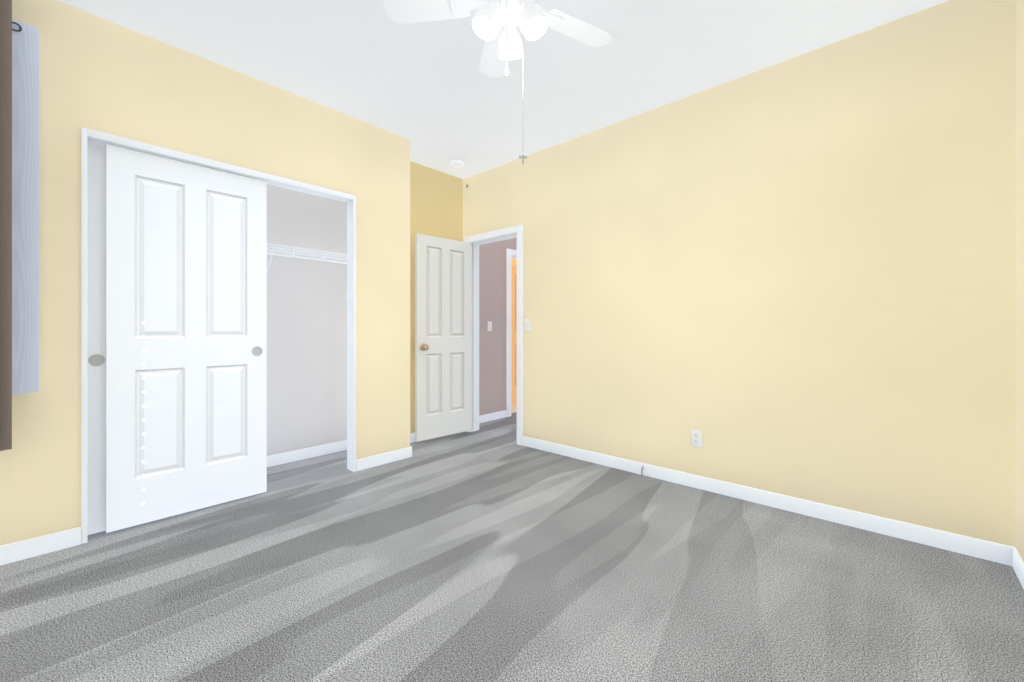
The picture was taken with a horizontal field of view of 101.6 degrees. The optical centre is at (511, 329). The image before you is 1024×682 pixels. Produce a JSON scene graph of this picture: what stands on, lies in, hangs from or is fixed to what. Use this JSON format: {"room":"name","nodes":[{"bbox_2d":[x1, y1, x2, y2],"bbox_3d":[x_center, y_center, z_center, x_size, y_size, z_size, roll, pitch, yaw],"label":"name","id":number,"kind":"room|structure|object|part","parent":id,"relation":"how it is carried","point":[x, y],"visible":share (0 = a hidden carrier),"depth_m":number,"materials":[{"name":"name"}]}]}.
{"room":"empty bedroom","nodes":[
{"label":"empty bedroom","id":0,"kind":"room"},
{"bbox_2d":[0,0,411,565],"bbox_3d":[-1.969,-0.265,2.358,0.113,2.670,3.233,0,0,42],"label":"wall","id":1,"kind":"structure","parent":0,"point":[40,477],"depth_m":2.28,"materials":[{"name":"yellow paint"}]},
{"bbox_2d":[81,127,87,543],"bbox_3d":[-2.144,0.029,2.095,0.007,2.082,0.022,0,0,42],"label":"trim","id":2,"kind":"structure","parent":1,"relation":"attached to","point":[84,335],"depth_m":2.09,"materials":[{"name":"white wood"}]},
{"bbox_2d":[88,129,352,199],"bbox_3d":[-1.670,-0.993,2.626,0.021,0.038,1.402,0,0,42],"label":"fascia","id":3,"kind":"object","parent":1,"relation":"attached to","point":[109,138],"visible":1,"depth_m":2.47,"materials":[{"name":"white wood"}]},
{"bbox_2d":[347,200,352,470],"bbox_3d":[-1.225,0.033,3.183,0.100,2.075,0.015,0,0,42],"label":"door frame","id":4,"kind":"structure","parent":1,"relation":"attached to","point":[350,335],"depth_m":3.17,"materials":[{"name":"white wood"}]},
{"bbox_2d":[353,195,355,471],"bbox_3d":[-1.185,0.029,3.148,0.007,2.082,0.022,0,0,42],"label":"trim","id":5,"kind":"structure","parent":1,"relation":"attached to","point":[354,333],"depth_m":3.14,"materials":[{"name":"white wood"}]},
{"bbox_2d":[267,184,346,455],"bbox_3d":[-2.065,-0.265,3.168,0.120,2.670,2.140,0,0,42],"label":"wall","id":6,"kind":"structure","parent":0,"point":[306,353],"depth_m":3.46,"materials":[{"name":"white paint"}]},
{"bbox_2d":[267,440,346,466],"bbox_3d":[-2.016,1.026,3.123,0.013,0.088,1.900,0,0,42],"label":"baseboard","id":7,"kind":"structure","parent":6,"relation":"attached to","point":[298,455],"depth_m":3.45,"materials":[{"name":"white wood"}]},
{"bbox_2d":[267,243,346,299],"bbox_3d":[-1.900,-0.445,3.017,0.326,0.360,1.900,0,0,42],"label":"closet shelf","id":8,"kind":"object","parent":6,"relation":"attached to","point":[323,257],"visible":0.21,"depth_m":3.22,"materials":[{"name":"metal"}]},
{"bbox_2d":[410,161,462,432],"bbox_3d":[-0.875,-0.265,4.146,0.120,2.670,0.910,0,0,42],"label":"wall","id":9,"kind":"structure","parent":0,"point":[436,203],"depth_m":4.12,"materials":[{"name":"yellow paint"}]},
{"bbox_2d":[410,433,415,442],"bbox_3d":[-0.822,1.026,4.106,0.013,0.088,0.897,0,0,42],"label":"baseboard","id":10,"kind":"structure","parent":9,"relation":"attached to","point":[412,437],"depth_m":3.96,"materials":[{"name":"white wood"}]},
{"bbox_2d":[479,238,516,415],"bbox_3d":[-0.054,-0.265,5.225,0.120,2.670,1.550,0,0,42],"label":"wall","id":11,"kind":"structure","parent":0,"point":[492,343],"depth_m":4.94,"materials":[{"name":"pink paint"}]},
{"bbox_2d":[488,321,491,330],"bbox_3d":[-0.256,-0.040,4.901,0.019,0.115,0.070,0,0,42],"label":"hall light switch","id":12,"kind":"object","parent":11,"relation":"attached to","point":[489,325],"visible":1,"depth_m":4.90,"materials":[{"name":"white plastic"}]},
{"bbox_2d":[479,410,506,422],"bbox_3d":[-0.297,1.026,4.860,0.013,0.088,0.684,0,0,42],"label":"baseboard","id":13,"kind":"structure","parent":11,"relation":"attached to","point":[492,416],"depth_m":4.92,"materials":[{"name":"white wood"}]},
{"bbox_2d":[506,248,516,416],"bbox_3d":[0.224,0.037,5.428,0.018,2.065,0.852,0,0,42],"label":"door frame","id":14,"kind":"structure","parent":11,"relation":"attached to","point":[508,330],"depth_m":5.12,"materials":[{"name":"white wood"}]},
{"bbox_2d":[511,266,516,404],"bbox_3d":[-0.002,0.075,5.897,0.750,1.950,0.035,0,0,10],"label":"door","id":15,"kind":"structure","parent":11,"relation":"in","point":[513,334],"depth_m":5.88,"materials":[{"name":"orange wood"}]},
{"bbox_2d":[58,0,948,178],"bbox_3d":[-0.507,-1.660,3.304,6.400,0.120,7.000,0,0,42],"label":"ceiling","id":16,"kind":"structure","parent":0,"point":[435,95],"depth_m":2.44,"materials":[{"name":"white paint"}]},
{"bbox_2d":[450,160,463,167],"bbox_3d":[-0.525,-1.580,3.996,0.134,0.040,0.134,0,0,42],"label":"smoke detector","id":17,"kind":"object","parent":16,"relation":"attached to","point":[457,163],"visible":1,"depth_m":3.96,"materials":[{"name":"white plastic"}]},
{"bbox_2d":[384,0,611,163],"bbox_3d":[0.024,-1.117,1.624,0.943,0.965,0.985,0,0,42],"label":"ceiling fan","id":18,"kind":"object","parent":16,"relation":"hanging from","point":[495,23],"visible":1,"depth_m":1.70,"materials":[{"name":"white plastic"}]},
{"bbox_2d":[0,412,1023,681],"bbox_3d":[0.215,1.100,2.611,4.300,0.060,6.850,0,0,42],"label":"floor","id":19,"kind":"structure","parent":0,"point":[474,556],"depth_m":1.72,"materials":[{"name":"grey carpet"}]},
{"bbox_2d":[511,404,516,412],"bbox_3d":[-0.547,1.100,6.317,2.080,0.060,2.400,0,0,42],"label":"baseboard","id":20,"kind":"structure","parent":0,"point":[513,408],"depth_m":5.68,"materials":[{"name":"wood"}]},
{"bbox_2d":[511,258,516,265],"bbox_3d":[0.271,-0.265,7.141,1.980,2.670,0.120,0,0,42],"label":"wall","id":21,"kind":"structure","parent":0,"point":[513,262],"depth_m":7.28,"materials":[{"name":"orange paint"}]},
{"bbox_2d":[463,0,1015,547],"bbox_3d":[0.917,-0.265,3.210,4.030,2.670,0.120,0,0,42],"label":"wall","id":22,"kind":"structure","parent":0,"point":[794,276],"depth_m":2.42,"materials":[{"name":"yellow paint"}]},
{"bbox_2d":[415,233,471,441],"bbox_3d":[-0.637,0.072,4.093,0.652,1.935,0.102,0,0,-45],"label":"bedroom door","id":23,"kind":"structure","parent":22,"relation":"in","point":[443,332],"depth_m":4.08,"materials":[{"name":"white wood"}]},
{"bbox_3d":[-0.810,0.165,3.897,0.066,0.066,0.067,0,0,-45],"label":"bedroom door knob","id":24,"kind":"part","parent":23,"relation":"part of","materials":[{"name":"gold metal"}]},
{"bbox_2d":[473,244,475,431],"bbox_3d":[-0.395,0.085,4.406,0.010,1.970,0.040,0,0,42],"label":"door frame","id":25,"kind":"object","parent":22,"relation":"attached to","point":[474,337],"visible":1,"depth_m":4.40,"materials":[{"name":"white wood"}]},
{"bbox_2d":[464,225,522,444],"bbox_3d":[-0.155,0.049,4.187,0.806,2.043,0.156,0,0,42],"label":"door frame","id":26,"kind":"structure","parent":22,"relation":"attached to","point":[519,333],"depth_m":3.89,"materials":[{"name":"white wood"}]},
{"bbox_2d":[525,319,530,330],"bbox_3d":[0.138,-0.045,3.826,0.070,0.115,0.019,0,0,42],"label":"bedroom light switch","id":27,"kind":"object","parent":22,"relation":"attached to","point":[527,324],"visible":1,"depth_m":3.82,"materials":[{"name":"white plastic"}]},
{"bbox_2d":[691,429,701,447],"bbox_3d":[1.247,0.735,2.822,0.070,0.115,0.008,0,0,42],"label":"electrical outlet","id":28,"kind":"object","parent":22,"relation":"attached to","point":[696,438],"visible":1,"depth_m":2.82,"materials":[{"name":"white plastic"}]},
{"bbox_2d":[522,436,1014,565],"bbox_3d":[1.185,1.026,2.876,2.943,0.088,0.013,0,0,42],"label":"baseboard","id":29,"kind":"structure","parent":22,"relation":"attached to","point":[975,547],"depth_m":2.40,"materials":[{"name":"white wood"}]},
{"bbox_2d":[1016,0,1023,561],"bbox_3d":[0.971,-0.265,0.367,0.120,2.670,4.250,0,0,42],"label":"wall","id":30,"kind":"structure","parent":0,"point":[1020,276],"depth_m":1.82,"materials":[{"name":"yellow paint"}]},
{"bbox_2d":[1012,548,1023,588],"bbox_3d":[0.876,1.026,0.363,0.013,0.088,4.117,0,0,42],"label":"baseboard","id":31,"kind":"structure","parent":30,"relation":"attached to","point":[1017,564],"depth_m":1.80,"materials":[{"name":"white wood"}]},
{"bbox_3d":[-2.658,-1.415,1.611,0.100,0.370,0.800,0,0,42],"label":"wall","id":32,"kind":"structure","parent":0,"visible":0},
{"bbox_3d":[-2.569,-1.555,1.509,0.170,0.050,1.150,0,0,42],"label":"curtain rod","id":33,"kind":"object","parent":32,"relation":"attached to","visible":0},
{"bbox_2d":[0,0,11,450],"bbox_3d":[-2.451,-0.500,1.542,0.050,2.060,0.778,0,0,42],"label":"curtain","id":34,"kind":"object","parent":33,"relation":"hanging from","point":[5,224],"visible":1,"depth_m":1.81,"materials":[{"name":"brown fabric"}]},
{"bbox_2d":[12,19,38,394],"bbox_3d":[-2.561,-0.557,1.572,0.013,1.706,1.033,0,0,42],"label":"curtain liner","id":35,"kind":"object","parent":33,"relation":"hanging from","point":[25,210],"visible":0.67,"depth_m":1.93,"materials":[{"name":"white fabric"}]},
{"bbox_2d":[12,22,21,31],"bbox_3d":[-2.255,-1.375,1.896,0.007,0.041,0.042,0,0,42],"label":"grommet","id":36,"kind":"object","parent":35,"relation":"attached to","point":[20,29],"visible":0.71,"depth_m":1.89,"materials":[{"name":"silver metal"}]},
{"bbox_3d":[-1.710,-0.998,2.662,0.086,0.013,1.408,0,0,42],"label":"trim","id":37,"kind":"structure","parent":0,"visible":0},
{"bbox_2d":[88,138,351,202],"bbox_3d":[-1.712,-0.984,2.664,0.080,0.017,1.408,0,0,42],"label":"track","id":38,"kind":"object","parent":37,"relation":"attached to","point":[104,143],"visible":0.29,"depth_m":2.66,"materials":[{"name":"white metal"}]},
{"bbox_2d":[88,142,105,534],"bbox_3d":[-1.947,0.045,2.438,0.034,2.025,0.753,0,0,42],"label":"closet door","id":39,"kind":"structure","parent":38,"relation":"hanging from","point":[96,336],"depth_m":2.17,"materials":[{"name":"white wood"}]},
{"bbox_2d":[88,354,104,365],"bbox_3d":[-2.162,0.158,2.175,0.004,0.062,0.062,0,0,42],"label":"door finger pull","id":40,"kind":"object","parent":39,"relation":"attached to","point":[96,359],"visible":1,"depth_m":2.17,"materials":[{"name":"silver metal"}]},
{"bbox_2d":[106,144,266,532],"bbox_3d":[-1.869,0.045,2.464,0.034,2.025,0.753,0,0,42],"label":"closet door","id":41,"kind":"structure","parent":38,"relation":"hanging from","point":[186,334],"depth_m":2.41,"materials":[{"name":"white wood"}]},
{"bbox_2d":[252,346,262,355],"bbox_3d":[-1.639,0.138,2.689,0.004,0.062,0.062,0,0,42],"label":"door finger pull","id":42,"kind":"object","parent":41,"relation":"attached to","point":[257,350],"visible":1,"depth_m":2.69,"materials":[{"name":"silver metal"}]}
]}

